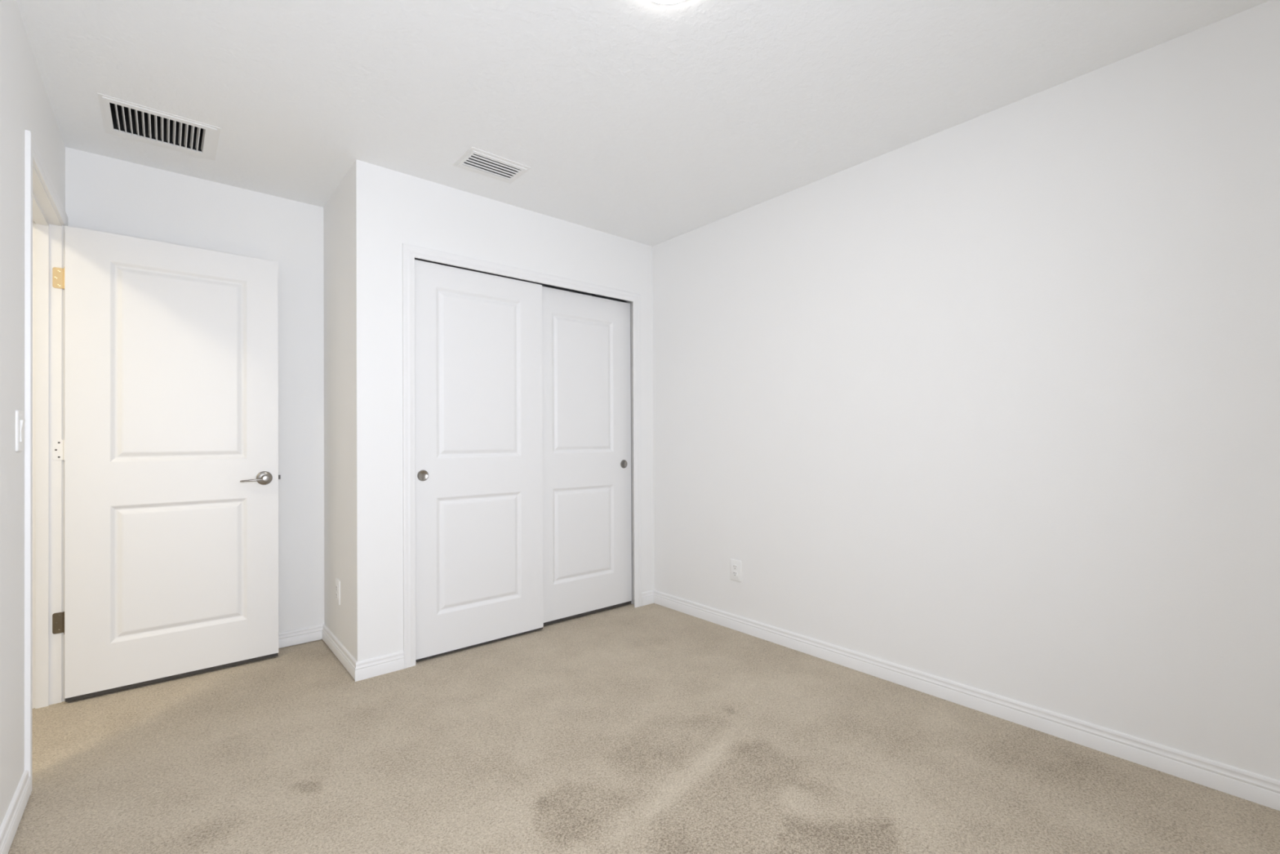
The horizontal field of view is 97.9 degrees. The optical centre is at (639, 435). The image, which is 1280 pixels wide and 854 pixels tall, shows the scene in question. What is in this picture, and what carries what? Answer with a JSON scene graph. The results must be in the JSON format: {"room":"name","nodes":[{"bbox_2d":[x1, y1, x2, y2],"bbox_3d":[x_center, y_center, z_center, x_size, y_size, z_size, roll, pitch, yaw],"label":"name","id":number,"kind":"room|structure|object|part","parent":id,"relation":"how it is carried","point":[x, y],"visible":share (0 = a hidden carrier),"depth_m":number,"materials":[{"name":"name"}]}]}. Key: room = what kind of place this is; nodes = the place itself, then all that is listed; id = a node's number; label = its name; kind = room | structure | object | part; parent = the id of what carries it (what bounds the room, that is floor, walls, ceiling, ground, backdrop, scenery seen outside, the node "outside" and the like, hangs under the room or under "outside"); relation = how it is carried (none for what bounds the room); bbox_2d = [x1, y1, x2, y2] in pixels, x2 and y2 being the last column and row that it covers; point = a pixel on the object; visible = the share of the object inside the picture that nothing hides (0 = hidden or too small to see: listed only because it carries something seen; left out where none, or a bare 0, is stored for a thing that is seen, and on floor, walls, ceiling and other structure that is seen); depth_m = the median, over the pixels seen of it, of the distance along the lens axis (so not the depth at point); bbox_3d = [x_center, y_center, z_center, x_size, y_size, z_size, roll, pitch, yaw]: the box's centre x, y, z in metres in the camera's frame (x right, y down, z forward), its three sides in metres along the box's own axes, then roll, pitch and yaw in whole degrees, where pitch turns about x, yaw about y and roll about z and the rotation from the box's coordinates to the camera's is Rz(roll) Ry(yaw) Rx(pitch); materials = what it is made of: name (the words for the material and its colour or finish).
{"room":"empty bedroom","nodes":[
{"label":"empty bedroom","id":0,"kind":"room"},
{"bbox_2d":[0,0,65,826],"bbox_3d":[-1.285,-0.035,0.898,0.115,2.540,4.080,0,0,-40],"label":"wall","id":1,"kind":"structure","parent":0,"point":[24,101],"depth_m":1.63,"materials":[{"name":"white paint"}]},
{"bbox_2d":[0,769,31,853],"bbox_3d":[-0.923,1.086,0.573,0.014,0.078,3.132,0,0,-40],"label":"baseboard","id":2,"kind":"structure","parent":1,"relation":"attached to","point":[9,826],"depth_m":1.60,"materials":[{"name":"white paint"}]},
{"bbox_2d":[15,409,25,451],"bbox_3d":[-1.877,-0.013,1.690,0.012,0.124,0.080,0,0,-40],"label":"light switch","id":3,"kind":"object","parent":1,"relation":"attached to","point":[20,422],"visible":1,"depth_m":1.67,"materials":[{"name":"white plastic"}]},
{"bbox_2d":[24,129,67,795],"bbox_3d":[-2.281,0.089,2.075,0.129,2.114,0.900,0,0,-40],"label":"door frame","id":4,"kind":"structure","parent":1,"relation":"attached to","point":[46,225],"depth_m":2.35,"materials":[{"name":"white paint"}]},
{"bbox_2d":[52,225,280,702],"bbox_3d":[-2.184,0.122,2.630,0.823,2.037,0.144,0,0,-40],"label":"door","id":5,"kind":"structure","parent":1,"relation":"in","point":[170,443],"depth_m":2.60,"materials":[{"name":"white paint"}]},
{"bbox_3d":[-1.920,0.218,2.775,0.118,0.027,0.020,0,0,-40],"label":"lever","id":6,"kind":"part","parent":5,"relation":"part of","materials":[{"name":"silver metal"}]},
{"bbox_2d":[65,146,591,648],"bbox_3d":[-1.506,-0.060,3.467,3.116,2.460,0.115,0,0,-40],"label":"wall","id":7,"kind":"structure","parent":0,"point":[105,194],"depth_m":3.03,"materials":[{"name":"white paint"}]},
{"bbox_2d":[278,623,324,648],"bbox_3d":[-2.167,1.104,2.807,1.023,0.078,0.014,0,0,-40],"label":"baseboard","id":8,"kind":"structure","parent":7,"relation":"attached to","point":[289,637],"depth_m":3.06,"materials":[{"name":"white paint"}]},
{"bbox_2d":[323,168,351,653],"bbox_3d":[-1.551,-0.072,2.962,0.115,2.440,0.595,0,0,-40],"label":"wall","id":9,"kind":"structure","parent":0,"point":[336,211],"depth_m":2.89,"materials":[{"name":"white paint"}]},
{"bbox_2d":[335,577,340,604],"bbox_3d":[-1.567,0.811,2.885,0.009,0.124,0.080,0,0,-40],"label":"wall outlet","id":10,"kind":"object","parent":9,"relation":"attached to","point":[337,581],"visible":1,"depth_m":2.87,"materials":[{"name":"white plastic"}]},
{"bbox_2d":[322,623,357,679],"bbox_3d":[-1.553,1.101,2.865,0.014,0.078,0.724,0,0,-40],"label":"baseboard","id":11,"kind":"structure","parent":9,"relation":"attached to","point":[347,660],"depth_m":2.82,"materials":[{"name":"white paint"}]},
{"bbox_2d":[350,159,653,661],"bbox_3d":[-0.656,-0.025,3.259,1.863,2.540,0.115,0,0,-40],"label":"wall","id":12,"kind":"structure","parent":0,"point":[389,209],"depth_m":2.73,"materials":[{"name":"white paint"}]},
{"bbox_2d":[355,650,404,681],"bbox_3d":[-1.244,1.102,2.662,0.220,0.085,0.014,0,0,-40],"label":"baseboard","id":13,"kind":"structure","parent":12,"relation":"attached to","point":[379,665],"depth_m":2.66,"materials":[{"name":"white paint"}]},
{"bbox_2d":[414,259,543,661],"bbox_3d":[-0.872,0.126,3.033,0.766,2.018,0.040,0,0,-40],"label":"door","id":14,"kind":"structure","parent":12,"relation":"in","point":[478,397],"depth_m":3.01,"materials":[{"name":"white paint"}]},
{"bbox_3d":[-1.097,0.204,2.817,0.057,0.057,0.005,0,0,-40],"label":"finger pull","id":15,"kind":"part","parent":14,"relation":"part of","materials":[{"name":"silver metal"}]},
{"bbox_2d":[402,243,641,668],"bbox_3d":[-0.580,0.099,3.238,1.538,2.090,0.014,0,0,-40],"label":"door frame","id":16,"kind":"structure","parent":12,"relation":"attached to","point":[410,252],"depth_m":2.77,"materials":[{"name":"white paint"}]},
{"bbox_2d":[542,286,631,625],"bbox_3d":[-0.358,0.123,3.530,0.755,2.025,0.040,0,0,-40],"label":"door","id":17,"kind":"structure","parent":12,"relation":"in","point":[587,558],"depth_m":3.53,"materials":[{"name":"white paint"}]},
{"bbox_3d":[-0.106,0.193,3.721,0.057,0.057,0.005,0,0,-40],"label":"finger pull","id":18,"kind":"part","parent":17,"relation":"part of","materials":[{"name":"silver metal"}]},
{"bbox_2d":[641,589,653,605],"bbox_3d":[0.055,1.101,3.771,0.118,0.085,0.014,0,0,-40],"label":"baseboard","id":19,"kind":"structure","parent":12,"relation":"attached to","point":[647,597],"depth_m":3.76,"materials":[{"name":"white paint"}]},
{"bbox_2d":[15,0,1270,246],"bbox_3d":[-0.612,-1.330,1.485,4.330,0.050,4.310,0,0,-40],"label":"ceiling","id":20,"kind":"structure","parent":0,"point":[648,122],"depth_m":2.05,"materials":[{"name":"white paint"}]},
{"bbox_2d":[97,93,220,160],"bbox_3d":[-2.026,-1.394,2.363,0.373,0.218,0.354,0,0,-40],"label":"ceiling vent","id":21,"kind":"object","parent":20,"relation":"in","point":[122,118],"visible":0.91,"depth_m":2.38,"materials":[{"name":"white metal"}]},
{"bbox_2d":[453,146,531,183],"bbox_3d":[-0.713,-1.423,2.689,0.303,0.270,0.216,0,0,-40],"label":"ceiling vent","id":22,"kind":"object","parent":20,"relation":"in","point":[475,160],"visible":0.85,"depth_m":2.69,"materials":[{"name":"white metal"}]},
{"bbox_2d":[649,0,684,4],"bbox_3d":[0.082,-1.302,1.587,0.200,0.013,0.200,0,0,-40],"label":"recessed light","id":23,"kind":"object","parent":20,"relation":"in","point":[660,2],"visible":1,"depth_m":1.67,"materials":[{"name":"white glass"}]},
{"bbox_2d":[8,603,1279,853],"bbox_3d":[-0.600,1.135,1.472,4.100,0.001,4.080,0,0,-40],"label":"floor","id":24,"kind":"structure","parent":0,"point":[652,728],"depth_m":1.90,"materials":[{"name":"beige carpet"}]},
{"bbox_2d":[591,0,1279,780],"bbox_3d":[0.997,-0.076,2.847,0.115,2.460,4.310,0,0,-40],"label":"wall","id":25,"kind":"structure","parent":0,"point":[989,402],"depth_m":2.15,"materials":[{"name":"white paint"}]},
{"bbox_2d":[729,558,741,582],"bbox_3d":[0.559,0.792,3.264,0.009,0.124,0.080,0,0,-40],"label":"wall outlet","id":26,"kind":"object","parent":25,"relation":"attached to","point":[735,565],"visible":1,"depth_m":3.26,"materials":[{"name":"white plastic"}]},
{"bbox_2d":[733,570,737,576],"bbox_3d":[0.557,0.812,3.262,0.003,0.029,0.034,0,0,-40],"label":"receptacle","id":27,"kind":"object","parent":26,"relation":"attached to","point":[735,572],"depth_m":3.26,"materials":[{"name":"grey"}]},
{"bbox_2d":[733,564,737,569],"bbox_3d":[0.557,0.773,3.262,0.003,0.029,0.034,0,0,-40],"label":"receptacle","id":28,"kind":"object","parent":26,"relation":"attached to","point":[735,566],"depth_m":3.26,"materials":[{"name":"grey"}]},
{"bbox_2d":[653,589,1279,810],"bbox_3d":[1.184,1.089,2.529,0.014,0.085,3.370,0,0,-40],"label":"baseboard","id":29,"kind":"structure","parent":25,"relation":"attached to","point":[1246,784],"depth_m":2.16,"materials":[{"name":"white paint"}]}
]}

